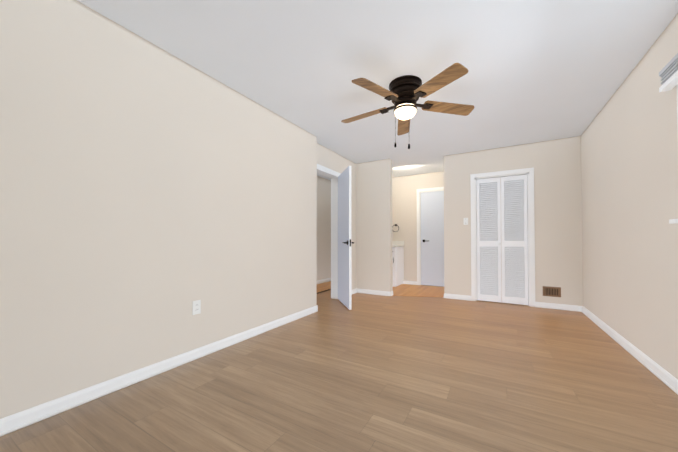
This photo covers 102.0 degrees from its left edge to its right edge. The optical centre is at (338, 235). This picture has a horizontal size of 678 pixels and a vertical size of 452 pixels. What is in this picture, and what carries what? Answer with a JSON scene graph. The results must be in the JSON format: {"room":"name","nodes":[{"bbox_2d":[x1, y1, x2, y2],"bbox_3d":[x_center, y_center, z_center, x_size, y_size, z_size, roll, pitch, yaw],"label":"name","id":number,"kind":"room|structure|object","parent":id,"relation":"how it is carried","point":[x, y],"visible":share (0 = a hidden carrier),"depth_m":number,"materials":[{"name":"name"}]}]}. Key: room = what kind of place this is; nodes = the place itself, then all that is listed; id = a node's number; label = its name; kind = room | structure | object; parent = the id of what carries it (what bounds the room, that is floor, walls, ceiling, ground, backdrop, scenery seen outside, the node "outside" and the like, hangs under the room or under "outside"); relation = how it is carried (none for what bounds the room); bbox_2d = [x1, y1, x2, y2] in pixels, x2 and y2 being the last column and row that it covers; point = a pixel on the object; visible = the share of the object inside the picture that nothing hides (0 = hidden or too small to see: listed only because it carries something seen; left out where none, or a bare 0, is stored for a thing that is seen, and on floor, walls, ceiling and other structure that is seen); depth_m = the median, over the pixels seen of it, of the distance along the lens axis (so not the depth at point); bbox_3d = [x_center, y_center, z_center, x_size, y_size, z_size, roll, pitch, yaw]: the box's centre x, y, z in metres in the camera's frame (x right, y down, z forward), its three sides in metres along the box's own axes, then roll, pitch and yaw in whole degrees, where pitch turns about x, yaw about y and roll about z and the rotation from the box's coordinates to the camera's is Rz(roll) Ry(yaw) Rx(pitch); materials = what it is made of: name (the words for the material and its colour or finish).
{"room":"empty bedroom","nodes":[
{"label":"empty bedroom","id":0,"kind":"room"},
{"bbox_2d":[0,0,316,418],"bbox_3d":[-1.355,-0.193,2.291,0.250,2.440,3.720,-1,-1,30],"label":"wall","id":1,"kind":"structure","parent":0,"point":[150,192],"depth_m":1.87,"materials":[{"name":"beige paint"}]},
{"bbox_2d":[0,305,317,436],"bbox_3d":[-1.234,0.985,2.209,0.022,0.080,3.733,-1,-1,30],"label":"baseboard","id":2,"kind":"structure","parent":1,"relation":"attached to","point":[22,419],"depth_m":1.84,"materials":[{"name":"white paint"}]},
{"bbox_2d":[192,300,200,314],"bbox_3d":[-1.193,0.602,2.299,0.010,0.114,0.070,-1,-1,30],"label":"electrical outlet","id":3,"kind":"object","parent":1,"relation":"attached to","point":[196,306],"visible":1,"depth_m":2.29,"materials":[{"name":"white plastic"}]},
{"bbox_2d":[317,176,330,280],"bbox_3d":[-0.897,-0.138,5.598,0.120,2.440,3.900,-1,-1,30],"label":"wall","id":4,"kind":"structure","parent":0,"point":[323,228],"depth_m":6.40,"materials":[{"name":"beige paint"}]},
{"bbox_2d":[317,278,330,283],"bbox_3d":[-0.836,1.041,5.543,0.022,0.080,3.660,-1,-1,30],"label":"baseboard","id":5,"kind":"structure","parent":4,"relation":"attached to","point":[328,279],"depth_m":6.36,"materials":[{"name":"white paint"}]},
{"bbox_2d":[317,143,355,289],"bbox_3d":[-0.072,-0.154,4.630,0.120,2.440,1.615,-1,-1,30],"label":"wall","id":6,"kind":"structure","parent":0,"point":[330,159],"depth_m":5.03,"materials":[{"name":"beige paint"}]},
{"bbox_2d":[317,164,340,298],"bbox_3d":[-0.254,-0.001,4.313,0.152,2.122,0.886,-1,-1,30],"label":"door frame","id":7,"kind":"structure","parent":6,"relation":"attached to","point":[333,175],"depth_m":4.62,"materials":[{"name":"white paint"}]},
{"bbox_2d":[338,166,353,309],"bbox_3d":[0.081,0.032,4.226,0.528,2.030,0.571,-1,-1,30],"label":"entry door","id":8,"kind":"structure","parent":6,"relation":"in","point":[345,242],"depth_m":4.08,"materials":[{"name":"white paint"}]},
{"bbox_2d":[0,281,677,451],"bbox_3d":[0.336,1.087,3.057,4.785,0.106,7.020,-1,-1,30],"label":"floor","id":9,"kind":"structure","parent":0,"point":[372,373],"depth_m":1.77,"materials":[{"name":"laminate"}]},
{"bbox_2d":[392,241,403,286],"bbox_3d":[1.065,0.605,6.082,0.608,0.970,0.583,-1,-1,30],"label":"bathroom vanity","id":10,"kind":"object","parent":9,"relation":"on","point":[398,260],"visible":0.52,"depth_m":5.86,"materials":[{"name":"white paint"}]},
{"bbox_2d":[356,159,392,291],"bbox_3d":[0.645,-0.147,5.078,0.670,2.440,0.120,-1,-1,30],"label":"wall","id":11,"kind":"structure","parent":0,"point":[374,269],"depth_m":5.01,"materials":[{"name":"beige paint"}]},
{"bbox_2d":[356,288,391,295],"bbox_3d":[0.619,1.032,4.991,0.692,0.080,0.022,-1,-1,30],"label":"baseboard","id":12,"kind":"structure","parent":11,"relation":"attached to","point":[365,291],"depth_m":4.97,"materials":[{"name":"white paint"}]},
{"bbox_2d":[77,0,677,180],"bbox_3d":[0.336,-1.450,3.099,4.785,0.100,7.020,-1,-1,30],"label":"ceiling","id":13,"kind":"structure","parent":0,"point":[542,70],"depth_m":2.18,"materials":[{"name":"paint"}]},
{"bbox_2d":[341,63,474,148],"bbox_3d":[0.576,-1.091,2.582,1.224,0.635,1.279,-1,-1,30],"label":"ceiling fan","id":14,"kind":"object","parent":13,"relation":"hanging from","point":[404,93],"visible":1,"depth_m":2.46,"materials":[{"name":"brown wood"}]},
{"bbox_2d":[392,171,443,280],"bbox_3d":[1.687,-0.129,6.144,1.880,2.440,0.120,-1,-1,30],"label":"wall","id":15,"kind":"structure","parent":0,"point":[404,203],"depth_m":6.15,"materials":[{"name":"beige paint"}]},
{"bbox_2d":[403,280,416,284],"bbox_3d":[1.328,1.053,6.251,0.893,0.080,0.022,-1,-1,30],"label":"baseboard","id":16,"kind":"structure","parent":15,"relation":"attached to","point":[404,282],"depth_m":6.10,"materials":[{"name":"white paint"}]},
{"bbox_2d":[417,187,443,284],"bbox_3d":[2.128,0.031,5.876,0.884,2.112,0.136,-1,-1,30],"label":"door frame","id":17,"kind":"structure","parent":15,"relation":"attached to","point":[419,191],"depth_m":6.01,"materials":[{"name":"white paint"}]},
{"bbox_2d":[421,191,443,286],"bbox_3d":[2.103,0.064,5.833,0.718,2.020,0.088,-1,-1,30],"label":"bathroom door","id":18,"kind":"structure","parent":15,"relation":"in","point":[432,238],"depth_m":5.90,"materials":[{"name":"paint"}]},
{"bbox_2d":[500,178,501,284],"bbox_3d":[3.049,-0.149,4.936,1.690,2.440,0.120,-1,-1,30],"label":"wall","id":19,"kind":"structure","parent":0,"point":[501,257],"depth_m":4.93,"materials":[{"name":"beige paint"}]},
{"bbox_2d":[444,136,582,305],"bbox_3d":[2.616,-0.160,4.309,1.810,2.440,0.120,-1,-1,30],"label":"wall","id":20,"kind":"structure","parent":0,"point":[555,164],"depth_m":4.03,"materials":[{"name":"beige paint"}]},
{"bbox_2d":[444,294,470,300],"bbox_3d":[1.983,1.025,4.575,0.408,0.080,0.022,-1,-1,30],"label":"baseboard","id":21,"kind":"structure","parent":20,"relation":"attached to","point":[450,296],"depth_m":4.57,"materials":[{"name":"white paint"}]},
{"bbox_2d":[476,174,527,304],"bbox_3d":[2.542,0.063,4.299,0.686,1.970,0.068,-1,-1,30],"label":"bifold closet door","id":22,"kind":"structure","parent":20,"relation":"in","point":[502,226],"depth_m":4.29,"materials":[{"name":"white paint"}]},
{"bbox_2d":[470,168,534,306],"bbox_3d":[2.559,0.027,4.330,0.852,2.067,0.136,-1,-1,30],"label":"trim","id":23,"kind":"structure","parent":20,"relation":"attached to","point":[529,172],"depth_m":4.16,"materials":[{"name":"white paint"}]},
{"bbox_2d":[543,286,560,296],"bbox_3d":[3.068,0.810,3.957,0.210,0.140,0.006,-1,-1,30],"label":"air vent","id":24,"kind":"object","parent":20,"relation":"in","point":[552,291],"visible":1,"depth_m":3.95,"materials":[{"name":"brown metal"}]},
{"bbox_2d":[535,302,579,311],"bbox_3d":[3.116,1.014,3.917,0.510,0.080,0.022,-1,-1,30],"label":"baseboard","id":25,"kind":"structure","parent":20,"relation":"attached to","point":[537,304],"depth_m":3.91,"materials":[{"name":"white paint"}]},
{"bbox_2d":[581,13,677,378],"bbox_3d":[2.226,-0.203,1.703,0.135,2.440,6.540,-1,-1,30],"label":"wall","id":26,"kind":"structure","parent":0,"point":[629,161],"depth_m":2.29,"materials":[{"name":"beige paint"}]},
{"bbox_2d":[580,306,677,394],"bbox_3d":[1.967,0.972,1.394,0.022,0.080,5.540,-1,-1,30],"label":"baseboard","id":27,"kind":"structure","parent":26,"relation":"attached to","point":[672,382],"depth_m":2.27,"materials":[{"name":"white paint"}]},
{"bbox_2d":[659,53,677,91],"bbox_3d":[1.883,-1.036,1.337,0.076,0.163,1.070,-1,-1,30],"label":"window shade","id":28,"kind":"object","parent":26,"relation":"attached to","point":[668,73],"visible":1,"depth_m":1.72,"materials":[{"name":"white paint"}]},
{"bbox_2d":[669,84,677,223],"bbox_3d":[1.942,-0.560,1.275,0.189,1.050,1.035,-1,-1,30],"label":"window","id":29,"kind":"structure","parent":26,"relation":"in","point":[673,221],"depth_m":1.73,"materials":[{"name":"white paint"}]}
]}

